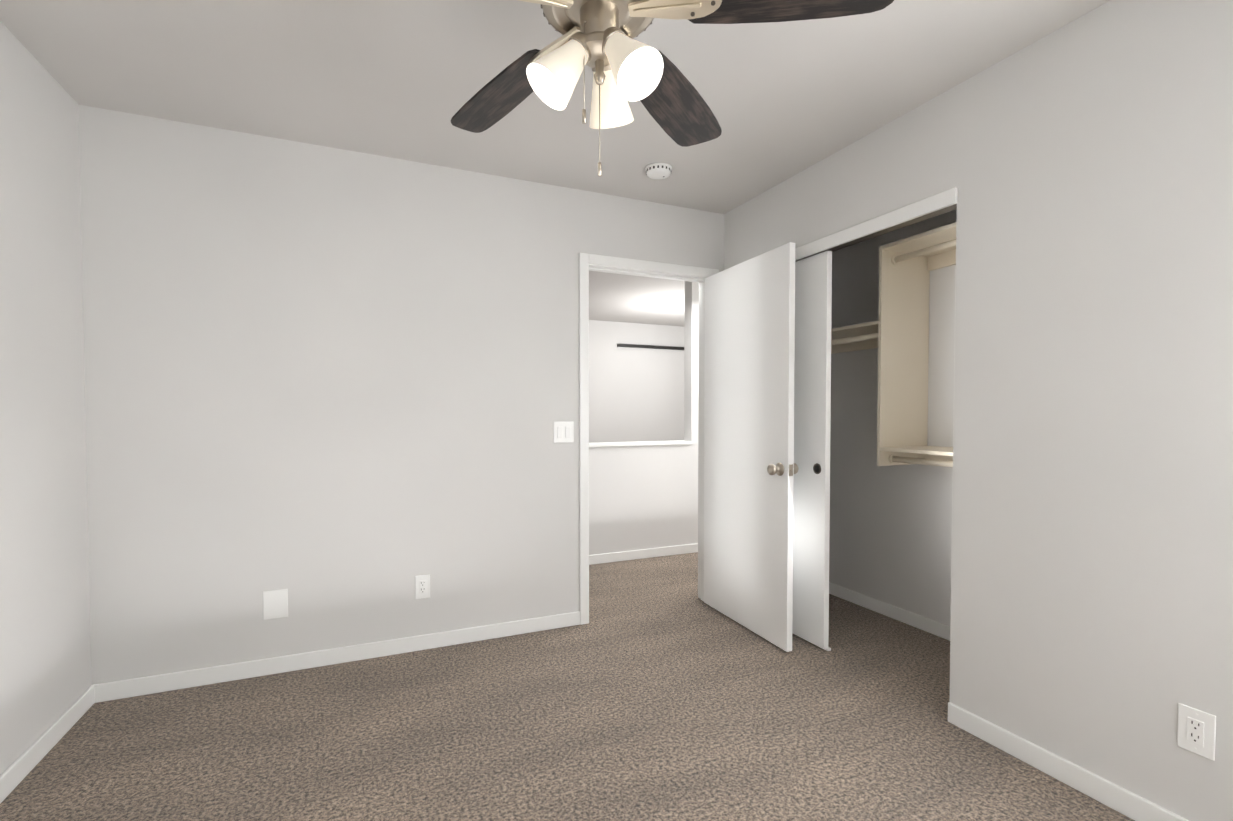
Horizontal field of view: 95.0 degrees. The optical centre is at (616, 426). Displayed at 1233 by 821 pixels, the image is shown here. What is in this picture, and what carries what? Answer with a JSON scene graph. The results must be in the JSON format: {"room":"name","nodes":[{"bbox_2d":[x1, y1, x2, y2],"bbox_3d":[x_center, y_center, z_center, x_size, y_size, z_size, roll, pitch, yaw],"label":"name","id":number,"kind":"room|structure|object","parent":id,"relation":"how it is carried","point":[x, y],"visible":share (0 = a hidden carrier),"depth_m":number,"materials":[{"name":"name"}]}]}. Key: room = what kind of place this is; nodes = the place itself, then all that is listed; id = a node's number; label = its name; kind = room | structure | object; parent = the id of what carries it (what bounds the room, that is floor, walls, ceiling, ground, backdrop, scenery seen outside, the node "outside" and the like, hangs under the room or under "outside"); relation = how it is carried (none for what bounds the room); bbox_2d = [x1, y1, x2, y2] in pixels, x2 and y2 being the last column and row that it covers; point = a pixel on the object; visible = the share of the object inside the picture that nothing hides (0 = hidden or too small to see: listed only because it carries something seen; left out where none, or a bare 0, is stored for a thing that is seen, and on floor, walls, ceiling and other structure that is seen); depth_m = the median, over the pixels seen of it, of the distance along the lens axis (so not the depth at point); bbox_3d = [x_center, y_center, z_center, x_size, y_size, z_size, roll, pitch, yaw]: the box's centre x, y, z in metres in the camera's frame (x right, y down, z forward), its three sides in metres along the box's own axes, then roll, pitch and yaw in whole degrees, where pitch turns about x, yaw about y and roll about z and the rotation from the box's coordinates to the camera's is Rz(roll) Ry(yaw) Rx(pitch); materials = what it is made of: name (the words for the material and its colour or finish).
{"room":"empty bedroom","nodes":[
{"label":"empty bedroom","id":0,"kind":"room"},
{"bbox_2d":[0,21,91,774],"bbox_3d":[-2.365,-0.086,2.602,0.120,2.440,7.740,-1,2,-24],"label":"wall","id":1,"kind":"structure","parent":0,"point":[45,663],"depth_m":1.99,"materials":[{"name":"paint"}]},
{"bbox_2d":[0,684,99,803],"bbox_3d":[-1.473,1.141,0.785,0.013,0.076,3.400,-1,2,-24],"label":"baseboard","id":2,"kind":"structure","parent":1,"relation":"attached to","point":[15,773],"depth_m":1.98,"materials":[{"name":"white wood"}]},
{"bbox_2d":[78,104,723,684],"bbox_3d":[-0.172,-0.102,3.257,4.420,2.440,0.120,-1,2,-24],"label":"wall","id":3,"kind":"structure","parent":0,"point":[334,392],"depth_m":2.65,"materials":[{"name":"paint"}]},
{"bbox_2d":[263,589,287,619],"bbox_3d":[-1.564,0.815,2.593,0.098,0.130,0.007,-1,2,-24],"label":"cover plate","id":4,"kind":"object","parent":3,"relation":"attached to","point":[275,603],"visible":1,"depth_m":2.59,"materials":[{"name":"white plastic"}]},
{"bbox_2d":[100,611,579,701],"bbox_3d":[-1.171,1.093,2.770,2.116,0.076,0.013,-1,2,-24],"label":"baseboard","id":5,"kind":"structure","parent":3,"relation":"attached to","point":[127,688],"depth_m":2.67,"materials":[{"name":"white wood"}]},
{"bbox_2d":[415,574,429,598],"bbox_3d":[-0.978,0.809,2.851,0.072,0.118,0.009,-1,2,-24],"label":"electrical outlet","id":6,"kind":"object","parent":3,"relation":"attached to","point":[422,586],"visible":1,"depth_m":2.85,"materials":[{"name":"white plastic"}]},
{"bbox_2d":[554,421,573,442],"bbox_3d":[-0.292,0.031,3.135,0.116,0.118,0.012,-1,2,-24],"label":"light switch","id":7,"kind":"object","parent":3,"relation":"attached to","point":[563,432],"visible":1,"depth_m":3.13,"materials":[{"name":"white plastic"}]},
{"bbox_2d":[579,253,718,624],"bbox_3d":[0.186,0.070,3.420,0.921,2.088,0.152,-1,2,-24],"label":"door frame","id":8,"kind":"structure","parent":3,"relation":"attached to","point":[585,260],"depth_m":3.20,"materials":[{"name":"white wood"}]},
{"bbox_2d":[704,242,797,651],"bbox_3d":[0.699,0.101,3.147,0.168,2.016,0.814,-1,2,-24],"label":"door","id":9,"kind":"structure","parent":3,"relation":"in","point":[750,468],"depth_m":3.05,"materials":[{"name":"white wood"}]},
{"bbox_2d":[0,0,1109,326],"bbox_3d":[0.981,-1.391,4.054,7.440,0.100,7.740,-1,2,-24],"label":"ceiling","id":10,"kind":"structure","parent":0,"point":[410,78],"depth_m":2.09,"materials":[{"name":"paint"}]},
{"bbox_2d":[645,162,671,178],"bbox_3d":[0.214,-1.294,2.874,0.136,0.037,0.136,-1,2,-24],"label":"smoke detector","id":11,"kind":"object","parent":10,"relation":"attached to","point":[659,170],"visible":1,"depth_m":2.84,"materials":[{"name":"white plastic"}]},
{"bbox_2d":[451,0,893,175],"bbox_3d":[-0.091,-0.932,1.310,1.259,0.685,1.297,-1,2,-24],"label":"ceiling fan","id":12,"kind":"object","parent":10,"relation":"hanging from","point":[597,36],"visible":1,"depth_m":1.31,"materials":[{"name":"black wood"}]},
{"bbox_2d":[0,552,1134,820],"bbox_3d":[0.981,1.148,4.116,7.440,0.100,7.740,-1,2,-24],"label":"floor","id":13,"kind":"structure","parent":0,"point":[656,690],"depth_m":2.08,"materials":[{"name":"carpet"}]},
{"bbox_2d":[589,320,683,442],"bbox_3d":[-0.509,-0.208,7.591,7.320,2.440,0.120,-1,2,-24],"label":"wall","id":14,"kind":"structure","parent":0,"point":[636,394],"depth_m":7.86,"materials":[{"name":"paint"}]},
{"bbox_2d":[617,344,683,349],"bbox_3d":[0.497,-1.116,7.928,1.050,0.040,0.040,-1,2,-24],"label":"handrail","id":15,"kind":"structure","parent":14,"relation":"attached to","point":[650,346],"depth_m":7.90,"materials":[{"name":"black metal"}]},
{"bbox_2d":[589,444,690,554],"bbox_3d":[-1.022,0.632,4.156,3.580,0.930,0.120,-1,2,-24],"label":"wall","id":16,"kind":"structure","parent":0,"point":[639,497],"depth_m":4.62,"materials":[{"name":"paint"}]},
{"bbox_2d":[589,441,691,446],"bbox_3d":[-1.022,0.154,4.144,3.580,0.025,0.150,-1,2,-24],"label":"trim","id":17,"kind":"structure","parent":16,"relation":"on","point":[605,444],"depth_m":4.61,"materials":[{"name":"white wood"}]},
{"bbox_2d":[589,543,697,564],"bbox_3d":[-0.667,1.056,4.252,4.300,0.076,0.013,-1,2,-24],"label":"baseboard","id":18,"kind":"structure","parent":16,"relation":"attached to","point":[639,554],"depth_m":4.62,"materials":[{"name":"white wood"}]},
{"bbox_2d":[684,281,698,543],"bbox_3d":[2.323,-0.159,5.621,3.740,2.440,0.120,-1,2,-24],"label":"wall column","id":19,"kind":"structure","parent":0,"point":[691,360],"depth_m":4.83,"materials":[{"name":"paint"}]},
{"bbox_2d":[829,209,956,625],"bbox_3d":[1.836,-0.093,2.922,0.120,2.440,2.120,-1,2,-24],"label":"wall","id":20,"kind":"structure","parent":0,"point":[890,536],"depth_m":3.36,"materials":[{"name":"paint"}]},
{"bbox_2d":[829,582,950,640],"bbox_3d":[1.473,1.091,2.856,0.620,0.076,2.000,-1,2,-24],"label":"baseboard","id":21,"kind":"structure","parent":20,"relation":"attached to","point":[934,627],"depth_m":3.28,"materials":[{"name":"white wood"}]},
{"bbox_2d":[831,222,955,466],"bbox_3d":[1.591,-0.362,2.873,0.359,1.140,1.998,-1,2,-24],"label":"closet shelving","id":22,"kind":"object","parent":20,"relation":"attached to","point":[897,334],"visible":0.44,"depth_m":2.98,"materials":[{"name":"beige wood"}]},
{"bbox_2d":[724,0,1232,820],"bbox_3d":[1.419,-0.072,2.037,0.120,2.440,3.400,-1,2,-24],"label":"wall","id":23,"kind":"structure","parent":0,"point":[1084,164],"depth_m":1.76,"materials":[{"name":"paint"}]},
{"bbox_2d":[792,204,956,650],"bbox_3d":[1.057,0.110,2.850,0.082,2.036,1.422,-1,2,-24],"label":"sliding doors","id":24,"kind":"structure","parent":23,"relation":"in","point":[812,397],"depth_m":2.88,"materials":[{"name":"white wood"}]},
{"bbox_2d":[795,187,957,701],"bbox_3d":[1.052,0.102,2.848,0.135,2.052,1.438,-1,2,-24],"label":"trim","id":25,"kind":"structure","parent":23,"relation":"attached to","point":[942,200],"depth_m":2.42,"materials":[{"name":"white wood"}]},
{"bbox_2d":[948,702,1188,820],"bbox_3d":[1.661,1.127,1.354,0.013,0.076,1.840,-1,2,-24],"label":"baseboard","id":26,"kind":"structure","parent":23,"relation":"attached to","point":[1127,803],"depth_m":1.83,"materials":[{"name":"white wood"}]},
{"bbox_2d":[1177,703,1215,760],"bbox_3d":[1.579,0.831,1.540,0.009,0.122,0.076,-1,2,-24],"label":"electrical outlet","id":27,"kind":"object","parent":23,"relation":"attached to","point":[1196,731],"visible":1,"depth_m":1.54,"materials":[{"name":"white plastic"}]}
]}

